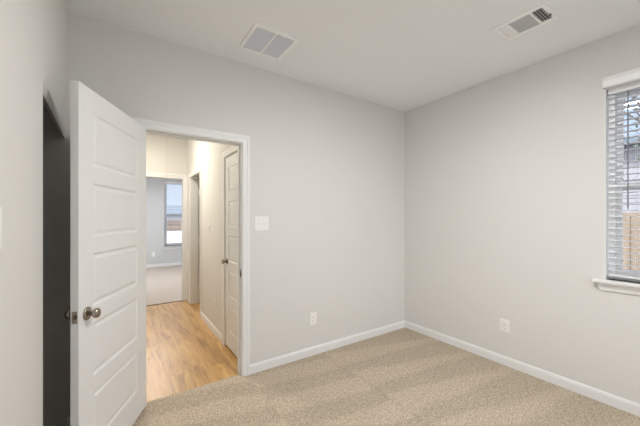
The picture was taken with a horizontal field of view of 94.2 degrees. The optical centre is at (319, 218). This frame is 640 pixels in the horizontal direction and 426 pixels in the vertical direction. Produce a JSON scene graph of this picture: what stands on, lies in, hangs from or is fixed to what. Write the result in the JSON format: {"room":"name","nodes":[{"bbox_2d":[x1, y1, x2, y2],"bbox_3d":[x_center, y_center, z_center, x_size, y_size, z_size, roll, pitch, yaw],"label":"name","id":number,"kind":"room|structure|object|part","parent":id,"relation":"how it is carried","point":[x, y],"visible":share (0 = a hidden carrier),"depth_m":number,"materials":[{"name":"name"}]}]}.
{"room":"empty bedroom","nodes":[
{"label":"empty bedroom","id":0,"kind":"room"},
{"bbox_2d":[0,0,66,425],"bbox_3d":[-0.654,0.013,0.429,0.040,2.743,3.643,0,0,-34],"label":"wall","id":1,"kind":"structure","parent":0,"point":[33,33],"depth_m":1.07,"materials":[{"name":"paint"}]},
{"bbox_2d":[0,206,1,250],"bbox_3d":[-0.883,0.030,0.813,0.009,0.128,0.086,0,0,-34],"label":"switch plate","id":2,"kind":"object","parent":1,"relation":"attached to","point":[0,206],"visible":1,"depth_m":0.84,"materials":[{"name":"white plastic"}]},
{"bbox_2d":[146,178,181,264],"bbox_3d":[-4.937,0.013,8.388,5.000,2.743,0.150,0,0,-34],"label":"wall","id":3,"kind":"structure","parent":0,"point":[154,187],"depth_m":8.48,"materials":[{"name":"paint"}]},
{"bbox_2d":[146,262,181,267],"bbox_3d":[-4.892,1.343,8.321,5.000,0.083,0.013,0,0,-34],"label":"baseboard","id":4,"kind":"structure","parent":3,"relation":"attached to","point":[176,263],"depth_m":8.57,"materials":[{"name":"white paint"}]},
{"bbox_2d":[163,184,181,248],"bbox_3d":[-4.146,-0.093,8.896,1.020,1.965,0.195,0,0,-34],"label":"window","id":5,"kind":"structure","parent":3,"relation":"in","point":[167,246],"depth_m":8.70,"materials":[{"name":"plastic"}]},
{"bbox_2d":[164,181,181,244],"bbox_3d":[-4.137,-0.145,8.883,0.940,1.858,0.075,0,0,-34],"label":"window blind","id":6,"kind":"object","parent":5,"relation":"attached to","point":[165,182],"visible":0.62,"depth_m":8.78,"materials":[{"name":"plastic"}]},
{"bbox_3d":[-4.188,-0.558,8.958,0.840,0.955,0.026,0,0,-34],"label":"sash","id":7,"kind":"part","parent":5,"relation":"part of","materials":[{"name":"glass"}]},
{"bbox_3d":[-4.171,0.322,8.933,0.840,0.905,0.026,0,0,-34],"label":"sash","id":8,"kind":"part","parent":5,"relation":"part of","materials":[{"name":"glass"}]},
{"bbox_2d":[146,134,199,178],"bbox_3d":[-2.567,0.013,4.876,5.230,2.743,0.115,0,0,-34],"label":"wall","id":9,"kind":"structure","parent":0,"point":[164,154],"depth_m":4.85,"materials":[{"name":"paint"}]},
{"bbox_2d":[146,172,187,300],"bbox_3d":[-2.654,0.329,4.824,0.920,2.111,0.161,0,0,-34],"label":"door frame","id":10,"kind":"structure","parent":9,"relation":"attached to","point":[184,178],"depth_m":5.00,"materials":[{"name":"white paint"}]},
{"bbox_2d":[187,139,231,333],"bbox_3d":[-1.420,0.013,3.914,0.115,2.743,2.762,0,0,-34],"label":"wall","id":11,"kind":"structure","parent":0,"point":[207,155],"depth_m":3.71,"materials":[{"name":"paint"}]},
{"bbox_2d":[189,166,200,316],"bbox_3d":[-1.843,0.329,4.541,0.149,2.111,0.832,0,0,-34],"label":"door frame","id":12,"kind":"structure","parent":11,"relation":"attached to","point":[194,176],"depth_m":4.82,"materials":[{"name":"white paint"}]},
{"bbox_3d":[-1.788,0.329,4.578,0.017,2.111,0.832,0,0,-34],"label":"casing","id":13,"kind":"part","parent":12,"relation":"part of","materials":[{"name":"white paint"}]},
{"bbox_2d":[199,179,199,301],"bbox_3d":[-2.090,0.363,5.187,0.046,2.018,0.718,0,0,-22],"label":"door","id":14,"kind":"structure","parent":11,"relation":"in","point":[199,179],"depth_m":4.88,"materials":[{"name":"white paint"}]},
{"bbox_2d":[201,311,221,342],"bbox_3d":[-1.369,1.345,3.724,0.013,0.083,1.053,0,0,-34],"label":"baseboard","id":15,"kind":"structure","parent":11,"relation":"attached to","point":[204,318],"depth_m":3.65,"materials":[{"name":"white paint"}]},
{"bbox_2d":[221,153,236,356],"bbox_3d":[-0.881,0.357,2.997,0.094,2.010,0.549,0,0,-34],"label":"door","id":16,"kind":"structure","parent":11,"relation":"in","point":[231,161],"depth_m":3.07,"materials":[{"name":"white paint"}]},
{"bbox_2d":[43,11,404,425],"bbox_3d":[-0.612,0.013,2.725,4.305,2.743,0.115,0,0,-34],"label":"wall","id":17,"kind":"structure","parent":0,"point":[327,166],"depth_m":2.81,"materials":[{"name":"paint"}]},
{"bbox_2d":[64,80,145,425],"bbox_3d":[-1.233,0.354,1.800,0.153,2.030,0.776,0,0,-9],"label":"door","id":18,"kind":"structure","parent":17,"relation":"in","point":[106,314],"depth_m":1.67,"materials":[{"name":"white paint"}]},
{"bbox_3d":[-1.238,0.477,1.483,0.049,0.050,0.050,0,0,-9],"label":"knob","id":19,"kind":"part","parent":18,"relation":"part of","materials":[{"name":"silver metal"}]},
{"bbox_3d":[-1.177,0.477,1.427,0.025,0.058,0.002,0,0,-9],"label":"latch plate","id":20,"kind":"part","parent":18,"relation":"part of","materials":[{"name":"silver metal"}]},
{"bbox_3d":[-1.135,0.477,1.499,0.049,0.050,0.050,0,0,-9],"label":"knob","id":21,"kind":"part","parent":18,"relation":"part of","materials":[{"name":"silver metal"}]},
{"bbox_2d":[131,117,249,376],"bbox_3d":[-1.162,0.329,2.746,1.028,2.111,0.800,0,0,-34],"label":"door frame","id":22,"kind":"structure","parent":17,"relation":"attached to","point":[242,142],"depth_m":2.62,"materials":[{"name":"white paint"}]},
{"bbox_2d":[254,216,268,230],"bbox_3d":[-0.527,0.050,2.702,0.138,0.133,0.018,0,0,-34],"label":"switch plate","id":23,"kind":"object","parent":17,"relation":"attached to","point":[260,223],"visible":1,"depth_m":2.70,"materials":[{"name":"white plastic"}]},
{"bbox_2d":[309,312,315,325],"bbox_3d":[-0.070,1.020,3.015,0.082,0.128,0.010,0,0,-34],"label":"wall outlet","id":24,"kind":"object","parent":17,"relation":"attached to","point":[312,316],"visible":1,"depth_m":3.01,"materials":[{"name":"white plastic"}]},
{"bbox_2d":[250,320,404,374],"bbox_3d":[0.230,1.343,3.216,2.060,0.083,0.013,0,0,-34],"label":"baseboard","id":25,"kind":"structure","parent":17,"relation":"attached to","point":[287,358],"depth_m":3.06,"materials":[{"name":"white paint"}]},
{"bbox_2d":[65,0,639,111],"bbox_3d":[0.425,-1.409,1.158,4.040,0.100,3.643,0,0,-34],"label":"ceiling","id":26,"kind":"structure","parent":0,"point":[402,55],"depth_m":2.19,"materials":[{"name":"paint"}]},
{"bbox_2d":[239,22,298,60],"bbox_3d":[-0.400,-1.353,2.303,0.352,0.012,0.352,0,0,-34],"label":"ceiling vent","id":27,"kind":"object","parent":26,"relation":"in","point":[263,40],"visible":1,"depth_m":2.28,"materials":[{"name":"white metal"}]},
{"bbox_3d":[-0.466,-1.353,2.261,0.143,0.009,0.301,0,0,-34],"label":"louver panel","id":28,"kind":"part","parent":27,"relation":"part of","materials":[{"name":"metal"}]},
{"bbox_3d":[-0.336,-1.353,2.349,0.143,0.009,0.301,0,0,-34],"label":"louver panel","id":29,"kind":"part","parent":27,"relation":"part of","materials":[{"name":"metal"}]},
{"bbox_2d":[493,2,558,40],"bbox_3d":[1.421,-1.351,2.065,0.240,0.017,0.314,0,0,-34],"label":"ceiling vent","id":30,"kind":"object","parent":26,"relation":"in","point":[541,14],"visible":1,"depth_m":2.05,"materials":[{"name":"white metal"}]},
{"bbox_2d":[132,265,639,425],"bbox_3d":[-1.891,1.444,3.875,5.000,0.120,10.740,0,0,-34],"label":"floor","id":31,"kind":"structure","parent":0,"point":[404,376],"depth_m":2.43,"materials":[{"name":"beige carpet"}]},
{"bbox_2d":[146,300,182,305],"bbox_3d":[-2.624,1.383,4.780,0.778,0.007,0.032,0,0,-34],"label":"floor strip","id":32,"kind":"object","parent":31,"relation":"on","point":[181,300],"visible":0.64,"depth_m":4.83,"materials":[{"name":"brown wood"}]},
{"bbox_2d":[405,24,639,403],"bbox_3d":[2.195,0.013,2.280,0.150,2.743,3.763,0,0,-34],"label":"wall","id":33,"kind":"structure","parent":0,"point":[505,174],"depth_m":2.67,"materials":[{"name":"paint"}]},
{"bbox_2d":[500,318,509,333],"bbox_3d":[1.742,1.016,2.808,0.010,0.122,0.086,0,0,-34],"label":"wall outlet","id":34,"kind":"object","parent":33,"relation":"attached to","point":[504,324],"visible":1,"depth_m":2.80,"materials":[{"name":"white plastic"}]},
{"bbox_2d":[405,321,639,416],"bbox_3d":[2.098,1.343,2.279,0.013,0.083,3.630,0,0,-34],"label":"baseboard","id":35,"kind":"structure","parent":33,"relation":"attached to","point":[628,406],"depth_m":2.57,"materials":[{"name":"white paint"}]},
{"bbox_2d":[592,79,639,295],"bbox_3d":[2.435,-0.217,1.882,0.198,1.518,1.039,0,0,-34],"label":"window","id":36,"kind":"structure","parent":33,"relation":"in","point":[632,288],"depth_m":2.24,"materials":[{"name":"plastic"}]},
{"bbox_2d":[602,67,639,279],"bbox_3d":[2.410,-0.302,1.865,0.138,1.476,0.927,0,0,-34],"label":"window blind","id":37,"kind":"object","parent":36,"relation":"attached to","point":[631,75],"visible":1,"depth_m":2.16,"materials":[{"name":"plastic"}]},
{"bbox_3d":[2.445,0.428,1.888,0.050,0.016,0.891,0,0,-34],"label":"rail","id":38,"kind":"part","parent":37,"relation":"part of","materials":[{"name":"plastic"}]},
{"bbox_3d":[2.276,-0.257,2.139,0.055,1.358,0.002,0,0,-34],"label":"ladder cord","id":39,"kind":"part","parent":37,"relation":"part of","materials":[{"name":"white fabric"}]},
{"bbox_3d":[2.486,-0.259,1.916,0.075,1.434,0.915,0,0,-34],"label":"frame","id":40,"kind":"part","parent":36,"relation":"part of","materials":[{"name":"plastic"}]},
{"bbox_3d":[2.474,0.080,1.908,0.026,0.677,0.835,0,0,-34],"label":"sash","id":41,"kind":"part","parent":36,"relation":"part of","materials":[{"name":"glass"}]},
{"bbox_3d":[2.499,-0.573,1.925,0.026,0.727,0.835,0,0,-34],"label":"sash","id":42,"kind":"part","parent":36,"relation":"part of","materials":[{"name":"glass"}]},
{"label":"outside","id":43,"kind":"structure","parent":0,"visible":0},
{"bbox_2d":[167,231,181,242],"bbox_3d":[6.737,1.604,34.708,130.000,0.160,130.000,0,0,-34],"label":"ground","id":44,"kind":"structure","parent":43,"point":[171,236],"depth_m":24.96,"materials":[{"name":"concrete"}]},
{"bbox_2d":[167,205,181,219],"bbox_3d":[-21.381,-0.326,53.131,26.700,3.700,9.700,0,0,-34],"label":"neighbor house","id":45,"kind":"structure","parent":44,"relation":"on","point":[168,206],"depth_m":47.28,"materials":[{"name":"white"}]},
{"bbox_2d":[167,221,181,230],"bbox_3d":[-19.062,0.869,35.315,24.090,1.310,0.146,0,0,-34],"label":"fence","id":46,"kind":"object","parent":44,"relation":"on","point":[170,227],"visible":0.04,"depth_m":36.22,"materials":[{"name":"brown wood"}]},
{"bbox_2d":[623,212,639,270],"bbox_3d":[5.641,0.709,3.197,0.146,1.630,13.012,0,0,-34],"label":"fence","id":47,"kind":"object","parent":44,"relation":"on","point":[633,231],"visible":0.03,"depth_m":4.48,"materials":[{"name":"brown wood"}]},
{"bbox_3d":[4.735,0.739,4.589,0.090,1.570,0.090,0,0,-34],"label":"post","id":48,"kind":"part","parent":47,"relation":"part of","materials":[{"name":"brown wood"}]},
{"bbox_2d":[623,133,639,214],"bbox_3d":[10.424,-0.676,10.654,6.700,4.400,15.700,0,0,-34],"label":"neighbor house","id":49,"kind":"structure","parent":44,"relation":"on","point":[631,152],"depth_m":8.11,"materials":[{"name":"white"}]},
{"bbox_2d":[624,96,639,159],"bbox_3d":[5.337,-1.544,5.046,4.295,6.135,3.277,0,0,11],"label":"tree","id":50,"kind":"object","parent":44,"relation":"on","point":[633,108],"visible":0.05,"depth_m":5.28,"materials":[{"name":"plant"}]}
]}

